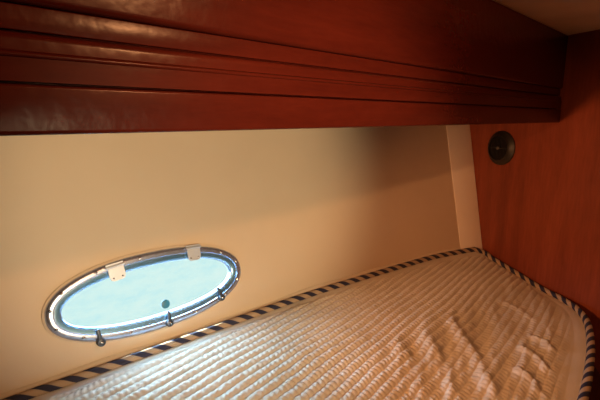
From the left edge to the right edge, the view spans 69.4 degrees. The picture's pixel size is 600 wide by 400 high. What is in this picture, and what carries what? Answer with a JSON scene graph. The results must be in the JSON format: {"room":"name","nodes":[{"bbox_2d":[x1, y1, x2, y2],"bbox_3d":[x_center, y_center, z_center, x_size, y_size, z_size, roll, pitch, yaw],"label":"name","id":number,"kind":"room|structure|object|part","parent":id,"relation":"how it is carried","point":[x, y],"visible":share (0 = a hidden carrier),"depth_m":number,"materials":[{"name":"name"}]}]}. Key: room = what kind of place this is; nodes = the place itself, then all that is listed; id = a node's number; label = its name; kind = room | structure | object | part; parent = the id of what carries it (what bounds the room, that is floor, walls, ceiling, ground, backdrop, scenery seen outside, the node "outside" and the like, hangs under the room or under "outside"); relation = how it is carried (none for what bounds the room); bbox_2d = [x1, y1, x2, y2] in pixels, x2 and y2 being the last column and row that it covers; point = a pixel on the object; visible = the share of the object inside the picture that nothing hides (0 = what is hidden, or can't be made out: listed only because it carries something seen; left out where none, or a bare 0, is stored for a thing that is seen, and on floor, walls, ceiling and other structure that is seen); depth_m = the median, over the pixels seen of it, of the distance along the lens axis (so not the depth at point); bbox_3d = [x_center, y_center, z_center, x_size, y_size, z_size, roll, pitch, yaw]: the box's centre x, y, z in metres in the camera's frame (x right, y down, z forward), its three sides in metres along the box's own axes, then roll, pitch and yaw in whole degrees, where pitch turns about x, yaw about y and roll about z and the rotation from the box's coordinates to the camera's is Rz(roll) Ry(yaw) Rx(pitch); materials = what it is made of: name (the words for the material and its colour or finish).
{"room":"ship interior","nodes":[
{"label":"ship interior","id":0,"kind":"room"},
{"bbox_2d":[0,125,459,393],"bbox_3d":[-0.126,0.240,1.089,2.408,1.408,0.473,-8,14,-38],"label":"wall","id":1,"kind":"structure","parent":0,"point":[298,209],"depth_m":1.09,"materials":[{"name":"beige paint"}]},
{"bbox_2d":[41,244,241,346],"bbox_3d":[-0.318,0.202,0.967,0.453,0.176,0.067,-9,14,-41],"label":"window","id":2,"kind":"structure","parent":1,"relation":"in","point":[116,269],"depth_m":0.94,"materials":[{"name":"glass"},{"name":"polished steel"}]},
{"bbox_3d":[-0.404,0.273,0.873,0.010,0.025,0.011,-10,15,-44],"label":"lever","id":3,"kind":"part","parent":2,"relation":"part of","materials":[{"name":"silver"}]},
{"bbox_3d":[-0.293,0.260,0.969,0.009,0.025,0.011,-10,15,-44],"label":"lever","id":4,"kind":"part","parent":2,"relation":"part of","materials":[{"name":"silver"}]},
{"bbox_2d":[0,247,459,399],"bbox_3d":[-0.126,0.307,1.095,1.859,0.048,0.066,-9,14,-39],"label":"trim","id":5,"kind":"structure","parent":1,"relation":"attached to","point":[122,354],"depth_m":0.96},
{"bbox_2d":[0,0,567,135],"bbox_3d":[-0.080,-0.282,0.872,2.262,0.258,0.594,-10,15,-44],"label":"locker","id":6,"kind":"object","parent":1,"relation":"attached to","point":[67,66],"visible":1,"depth_m":0.52,"materials":[{"name":"brown wood"}]},
{"bbox_3d":[0.066,-0.126,0.633,2.098,0.040,0.014,-10,15,-44],"label":"rail","id":7,"kind":"part","parent":6,"relation":"part of","materials":[{"name":"brown wood"}]},
{"bbox_3d":[0.066,-0.167,0.625,2.098,0.038,0.014,-10,15,-44],"label":"moulding","id":8,"kind":"part","parent":6,"relation":"part of","materials":[{"name":"brown wood"}]},
{"bbox_3d":[0.065,-0.284,0.605,2.098,0.156,0.012,-10,15,-44],"label":"panel","id":9,"kind":"part","parent":6,"relation":"part of","materials":[{"name":"brown wood"}]},
{"bbox_2d":[470,29,599,373],"bbox_3d":[0.978,0.250,1.055,0.030,1.416,2.272,-4,11,-21],"label":"wall","id":10,"kind":"structure","parent":0,"point":[539,210],"depth_m":1.38,"materials":[{"name":"brown wood"}]},
{"bbox_2d":[446,125,481,248],"bbox_3d":[0.659,0.095,1.683,0.115,0.786,0.205,-5,12,-25],"label":"trim","id":11,"kind":"structure","parent":10,"relation":"attached to","point":[459,136],"depth_m":1.68,"materials":[{"name":"beige paint"}]},
{"bbox_2d":[488,131,514,164],"bbox_3d":[0.724,-0.189,1.572,0.020,0.124,0.124,-4,11,-21],"label":"air vent","id":12,"kind":"object","parent":10,"relation":"in","point":[501,146],"visible":1,"depth_m":1.56,"materials":[{"name":"black plastic"}]},
{"bbox_2d":[492,0,599,34],"bbox_3d":[0.522,-0.352,0.481,2.700,0.020,2.130,-10,15,-44],"label":"ceiling","id":13,"kind":"structure","parent":0,"point":[568,17],"depth_m":1.03,"materials":[{"name":"beige paint"}]},
{"bbox_3d":[0.480,1.041,0.789,2.700,0.040,2.250,-10,15,-44],"label":"floor","id":14,"kind":"structure","parent":0,"visible":0},
{"bbox_3d":[0.081,0.787,0.822,2.139,0.446,0.576,-10,15,-44],"label":"bunk base","id":15,"kind":"object","parent":14,"relation":"on","visible":0},
{"bbox_2d":[1,247,594,399],"bbox_3d":[0.048,0.445,0.835,2.173,0.214,0.780,-10,15,-44],"label":"mattress","id":16,"kind":"object","parent":15,"relation":"on","point":[460,324],"visible":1,"depth_m":1.00,"materials":[{"name":"fabric"}]}
]}

